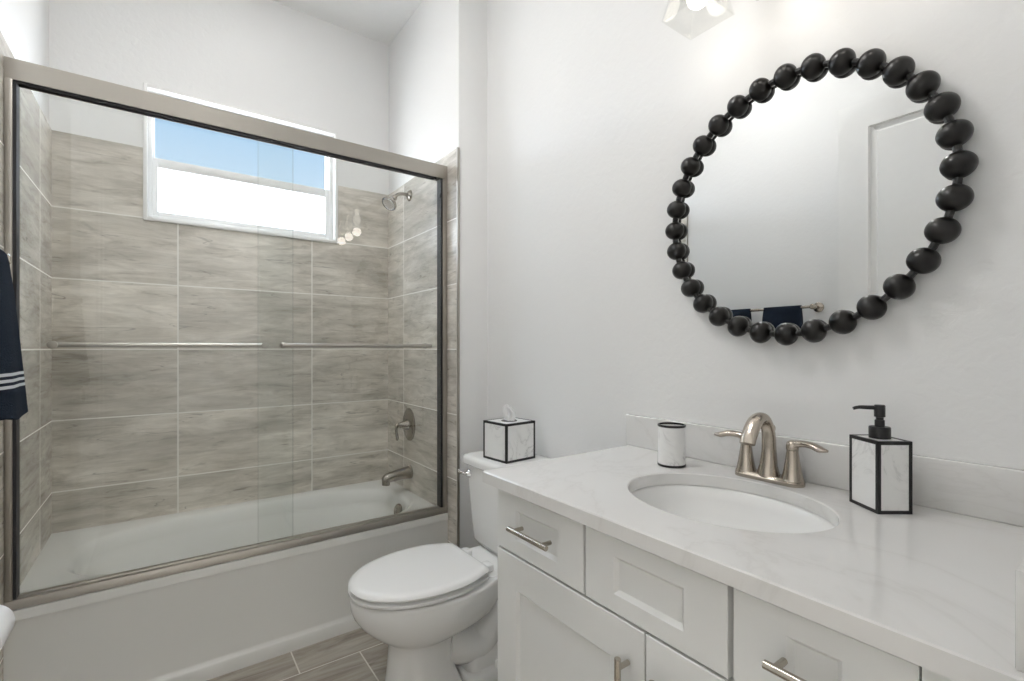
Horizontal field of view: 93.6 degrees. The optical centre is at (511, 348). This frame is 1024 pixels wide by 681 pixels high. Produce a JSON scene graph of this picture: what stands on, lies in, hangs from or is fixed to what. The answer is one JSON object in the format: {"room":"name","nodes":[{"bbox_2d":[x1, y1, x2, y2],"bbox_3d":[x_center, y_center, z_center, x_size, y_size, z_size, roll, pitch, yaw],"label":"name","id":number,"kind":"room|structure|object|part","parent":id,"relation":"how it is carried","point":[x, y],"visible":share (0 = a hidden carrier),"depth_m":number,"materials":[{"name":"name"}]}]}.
{"room":"bathroom","nodes":[
{"label":"bathroom","id":0,"kind":"room"},
{"bbox_2d":[0,0,51,680],"bbox_3d":[-1.189,-0.330,0.867,0.131,3.060,2.878,0,0,-36],"label":"wall","id":1,"kind":"structure","parent":0,"point":[24,24],"depth_m":1.78,"materials":[{"name":"beige tile"}]},
{"bbox_2d":[6,253,11,263],"bbox_3d":[-1.137,-0.225,0.961,0.086,0.054,0.634,0,0,-36],"label":"towel bar","id":2,"kind":"object","parent":1,"relation":"attached to","point":[8,255],"visible":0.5,"depth_m":1.22,"materials":[{"name":"silver metal"}]},
{"bbox_2d":[0,249,27,419],"bbox_3d":[-1.191,-0.034,1.111,0.083,0.406,0.226,0,0,-36],"label":"towel","id":3,"kind":"object","parent":2,"relation":"hanging from","point":[13,398],"visible":1,"depth_m":1.11,"materials":[{"name":"blue fabric"}]},
{"bbox_3d":[-1.092,0.575,0.918,0.109,0.048,0.156,0,0,-36],"label":"toilet paper holder","id":4,"kind":"object","parent":1,"relation":"attached to","visible":0},
{"bbox_2d":[0,605,14,650],"bbox_3d":[-1.060,0.575,0.955,0.087,0.087,0.102,0,0,-36],"label":"toilet paper roll","id":5,"kind":"object","parent":4,"relation":"on","point":[7,617],"visible":1,"depth_m":0.98,"materials":[{"name":"white paper"}]},
{"bbox_2d":[49,0,388,532],"bbox_3d":[-1.337,-0.330,2.615,1.939,3.060,0.150,0,0,-36],"label":"wall","id":6,"kind":"structure","parent":0,"point":[138,432],"depth_m":2.39,"materials":[{"name":"grey tile"}]},
{"bbox_2d":[143,82,337,243],"bbox_3d":[-1.391,-0.918,2.544,0.887,0.637,0.122,0,0,-36],"label":"window","id":7,"kind":"structure","parent":6,"relation":"in","point":[174,192],"depth_m":2.50,"materials":[{"name":"white paint"}]},
{"bbox_3d":[-1.416,-1.044,2.578,0.821,0.318,0.026,0,0,-36],"label":"sash","id":8,"kind":"part","parent":7,"relation":"part of","materials":[{"name":"white plastic"}]},
{"bbox_3d":[-1.396,-0.771,2.551,0.829,0.287,0.026,0,0,-36],"label":"sash","id":9,"kind":"part","parent":7,"relation":"part of","materials":[{"name":"white plastic"}]},
{"bbox_3d":[-1.396,-0.764,2.551,0.779,0.215,0.005,0,0,-36],"label":"frosted pane","id":10,"kind":"part","parent":7,"relation":"part of","materials":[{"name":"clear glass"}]},
{"bbox_2d":[207,628,387,680],"bbox_3d":[-0.319,1.240,0.202,3.120,0.080,5.300,0,0,-36],"label":"floor","id":11,"kind":"structure","parent":0,"point":[355,655],"depth_m":1.82,"materials":[{"name":"grey tile"}]},
{"bbox_2d":[3,479,447,680],"bbox_3d":[-1.139,0.997,2.188,1.499,0.406,0.774,0,0,-36],"label":"bathtub","id":12,"kind":"object","parent":11,"relation":"on","point":[210,622],"visible":0.8,"depth_m":1.86,"materials":[{"name":"white ceramic"}]},
{"bbox_2d":[4,56,447,610],"bbox_3d":[-0.936,-0.043,1.907,1.500,1.672,0.124,0,0,-34],"label":"shower door","id":13,"kind":"structure","parent":12,"relation":"on","point":[18,74],"depth_m":1.69,"materials":[{"name":"silver metal"}]},
{"bbox_3d":[-0.936,-0.848,1.908,1.499,0.063,0.054,0,0,-36],"label":"header rail","id":14,"kind":"part","parent":13,"relation":"part of","materials":[{"name":"silver metal"}]},
{"bbox_2d":[13,479,447,620],"bbox_3d":[-1.140,0.960,2.190,1.499,0.331,0.770,0,0,-36],"label":"basin","id":15,"kind":"object","parent":12,"relation":"in","point":[308,582],"depth_m":2.00,"materials":[{"name":"white ceramic"}]},
{"bbox_3d":[-0.601,0.854,2.529,0.025,0.071,0.072,0,0,-42],"label":"overflow plate","id":16,"kind":"part","parent":12,"relation":"part of","materials":[{"name":"silver metal"}]},
{"bbox_2d":[348,451,551,680],"bbox_3d":[-0.196,0.820,1.764,0.788,0.760,0.444,0,0,-36],"label":"toilet","id":17,"kind":"object","parent":11,"relation":"on","point":[434,607],"visible":0.73,"depth_m":1.62,"materials":[{"name":"white ceramic"}]},
{"bbox_3d":[-0.335,0.796,1.664,0.445,0.014,0.374,0,0,-36],"label":"seat","id":18,"kind":"part","parent":17,"relation":"part of","materials":[{"name":"white plastic"}]},
{"bbox_3d":[-0.335,0.772,1.664,0.445,0.022,0.374,0,0,-36],"label":"lid","id":19,"kind":"part","parent":17,"relation":"part of","materials":[{"name":"white plastic"}]},
{"bbox_3d":[-0.196,0.516,1.983,0.035,0.034,0.059,0,0,-36],"label":"flush lever","id":20,"kind":"part","parent":17,"relation":"part of","materials":[{"name":"silver metal"}]},
{"bbox_3d":[0.018,0.643,1.919,0.246,0.330,0.412,0,0,-36],"label":"tank","id":21,"kind":"part","parent":17,"relation":"part of","materials":[{"name":"white ceramic"}]},
{"bbox_3d":[0.014,0.459,1.916,0.268,0.038,0.444,0,0,-36],"label":"tank lid","id":22,"kind":"part","parent":17,"relation":"part of","materials":[{"name":"white ceramic"}]},
{"bbox_2d":[483,417,534,463],"bbox_3d":[-0.011,0.364,1.931,0.152,0.150,0.144,0,0,-41],"label":"tissue box cover","id":23,"kind":"object","parent":17,"relation":"on","point":[504,441],"visible":0.86,"depth_m":1.88,"materials":[{"name":"white stone"}]},
{"bbox_2d":[502,404,515,420],"bbox_3d":[-0.014,0.257,1.934,0.067,0.064,0.055,0,0,18],"label":"tissue","id":24,"kind":"object","parent":23,"relation":"on","point":[508,412],"visible":1,"depth_m":1.92,"materials":[{"name":"paper"}]},
{"bbox_2d":[498,489,953,680],"bbox_3d":[0.461,0.777,1.023,0.607,0.846,0.966,0,0,-36],"label":"vanity cabinet","id":25,"kind":"object","parent":11,"relation":"on","point":[577,601],"visible":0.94,"depth_m":0.90,"materials":[{"name":"white wood"}]},
{"bbox_3d":[0.042,0.438,1.115,0.035,0.012,0.145,0,0,-36],"label":"drawer pull","id":26,"kind":"part","parent":25,"relation":"part of","materials":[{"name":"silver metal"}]},
{"bbox_3d":[0.062,0.439,1.134,0.019,0.146,0.318,0,0,-36],"label":"drawer","id":27,"kind":"part","parent":25,"relation":"part of","materials":[{"name":"white wood"}]},
{"bbox_3d":[0.108,0.803,1.070,0.019,0.573,0.474,0,0,-36],"label":"cabinet door","id":28,"kind":"part","parent":25,"relation":"part of","materials":[{"name":"white wood"}]},
{"bbox_3d":[0.203,0.635,0.891,0.035,0.130,0.012,0,0,-36],"label":"door pull","id":29,"kind":"part","parent":25,"relation":"part of","materials":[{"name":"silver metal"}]},
{"bbox_3d":[0.250,0.439,0.874,0.019,0.146,0.310,0,0,-36],"label":"false drawer","id":30,"kind":"part","parent":25,"relation":"part of","materials":[{"name":"white wood"}]},
{"bbox_3d":[0.363,0.803,0.718,0.019,0.573,0.388,0,0,-36],"label":"cabinet door","id":31,"kind":"part","parent":25,"relation":"part of","materials":[{"name":"white wood"}]},
{"bbox_2d":[482,414,1023,680],"bbox_3d":[0.453,0.288,1.045,0.596,0.131,1.012,0,0,-36],"label":"countertop","id":32,"kind":"structure","parent":25,"relation":"on","point":[938,588],"depth_m":0.81,"materials":[{"name":"white stone"}]},
{"bbox_2d":[657,422,685,467],"bbox_3d":[0.443,0.267,1.334,0.075,0.114,0.075,0,0,-36],"label":"tumbler","id":33,"kind":"object","parent":32,"relation":"on","point":[671,435],"visible":1,"depth_m":1.30,"materials":[{"name":"white stone"}]},
{"bbox_2d":[631,484,834,532],"bbox_3d":[0.458,0.424,1.046,0.392,0.140,0.468,0,0,-36],"label":"sink","id":34,"kind":"object","parent":32,"relation":"in","point":[724,507],"visible":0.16,"depth_m":1.19,"materials":[{"name":"white ceramic"}]},
{"bbox_2d":[714,412,828,487],"bbox_3d":[0.598,0.239,1.160,0.136,0.169,0.271,0,0,-36],"label":"faucet","id":35,"kind":"object","parent":32,"relation":"on","point":[768,470],"visible":1,"depth_m":1.16,"materials":[{"name":"silver metal"}]},
{"bbox_3d":[0.575,0.227,1.253,0.027,0.025,0.093,0,0,-44],"label":"lever handle","id":36,"kind":"part","parent":35,"relation":"part of","materials":[{"name":"silver metal"}]},
{"bbox_3d":[0.598,0.277,1.229,0.050,0.071,0.050,0,0,-36],"label":"handle post","id":37,"kind":"part","parent":35,"relation":"part of","materials":[{"name":"silver metal"}]},
{"bbox_3d":[0.598,0.233,1.160,0.135,0.157,0.052,0,0,-36],"label":"spout","id":38,"kind":"part","parent":35,"relation":"part of","materials":[{"name":"silver metal"}]},
{"bbox_3d":[0.631,0.316,1.184,0.052,0.016,0.164,0,0,-36],"label":"plate","id":39,"kind":"part","parent":35,"relation":"part of","materials":[{"name":"silver metal"}]},
{"bbox_3d":[0.664,0.277,1.139,0.050,0.071,0.050,0,0,-36],"label":"handle post","id":40,"kind":"part","parent":35,"relation":"part of","materials":[{"name":"silver metal"}]},
{"bbox_3d":[0.679,0.227,1.109,0.027,0.025,0.093,0,0,-28],"label":"lever handle","id":41,"kind":"part","parent":35,"relation":"part of","materials":[{"name":"silver metal"}]},
{"bbox_2d":[849,404,912,513],"bbox_3d":[0.741,0.220,0.977,0.079,0.209,0.080,0,0,0],"label":"soap dispenser","id":42,"kind":"object","parent":32,"relation":"on","point":[880,464],"visible":1,"depth_m":0.94,"materials":[{"name":"white stone"}]},
{"bbox_3d":[0.388,0.439,0.635,0.035,0.012,0.100,0,0,-36],"label":"drawer pull","id":43,"kind":"part","parent":25,"relation":"part of","materials":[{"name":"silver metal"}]},
{"bbox_3d":[0.411,0.439,0.651,0.019,0.146,0.224,0,0,-36],"label":"drawer","id":44,"kind":"part","parent":25,"relation":"part of","materials":[{"name":"white wood"}]},
{"bbox_2d":[272,0,421,44],"bbox_3d":[-0.319,-1.900,0.202,3.120,0.080,5.300,0,0,-36],"label":"ceiling","id":45,"kind":"structure","parent":0,"point":[381,21],"depth_m":2.67,"materials":[{"name":"white paint"}]},
{"bbox_2d":[388,0,486,548],"bbox_3d":[-0.384,-0.330,2.686,0.310,3.060,0.872,0,0,-36],"label":"wall","id":46,"kind":"structure","parent":0,"point":[438,58],"depth_m":2.42,"materials":[{"name":"white paint"}]},
{"bbox_2d":[382,190,411,210],"bbox_3d":[-0.627,-0.815,2.623,0.161,0.132,0.086,0,0,-36],"label":"shower","id":47,"kind":"object","parent":46,"relation":"attached to","point":[389,203],"visible":1,"depth_m":2.61,"materials":[{"name":"silver metal"}]},
{"bbox_3d":[-0.611,-0.837,2.649,0.095,0.050,0.019,0,0,-36],"label":"shower arm","id":48,"kind":"part","parent":47,"relation":"part of","materials":[{"name":"silver metal"}]},
{"bbox_2d":[382,465,412,485],"bbox_3d":[-0.631,0.695,2.628,0.165,0.088,0.074,0,0,-36],"label":"tub spout","id":49,"kind":"object","parent":46,"relation":"attached to","point":[406,472],"visible":1,"depth_m":2.61,"materials":[{"name":"silver metal"}]},
{"bbox_2d":[395,408,414,440],"bbox_3d":[-0.608,0.425,2.660,0.088,0.182,0.158,0,0,-36],"label":"shower valve","id":50,"kind":"object","parent":46,"relation":"attached to","point":[408,423],"visible":1,"depth_m":2.65,"materials":[{"name":"silver metal"}]},
{"bbox_3d":[-0.612,0.450,2.657,0.078,0.112,0.062,0,0,-36],"label":"valve lever","id":51,"kind":"part","parent":50,"relation":"part of","materials":[{"name":"silver metal"}]},
{"bbox_3d":[-0.252,0.131,2.249,0.012,2.138,0.009,0,0,-36],"label":"edge trim","id":52,"kind":"part","parent":46,"relation":"part of","materials":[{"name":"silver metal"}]},
{"bbox_2d":[487,0,1023,469],"bbox_3d":[0.524,-0.330,1.575,0.140,3.060,2.020,0,0,-36],"label":"wall","id":53,"kind":"structure","parent":0,"point":[595,108],"depth_m":1.48,"materials":[{"name":"white paint"}]},
{"bbox_2d":[686,0,706,9],"bbox_3d":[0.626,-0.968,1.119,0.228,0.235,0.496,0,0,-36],"label":"bulb","id":54,"kind":"object","parent":53,"relation":"attached to","point":[693,4],"visible":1,"depth_m":1.23,"materials":[{"name":"white glass"}]},
{"bbox_2d":[665,48,978,345],"bbox_3d":[0.679,-0.354,1.192,0.057,0.696,0.696,0,0,-36],"label":"round mirror","id":55,"kind":"object","parent":53,"relation":"attached to","point":[817,201],"visible":1,"depth_m":1.13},
{"bbox_2d":[626,414,1023,526],"bbox_3d":[0.686,0.273,1.214,0.019,0.102,1.012,0,0,-36],"label":"backsplash","id":56,"kind":"structure","parent":53,"relation":"attached to","point":[989,492],"depth_m":0.99,"materials":[{"name":"white stone"}]}
]}

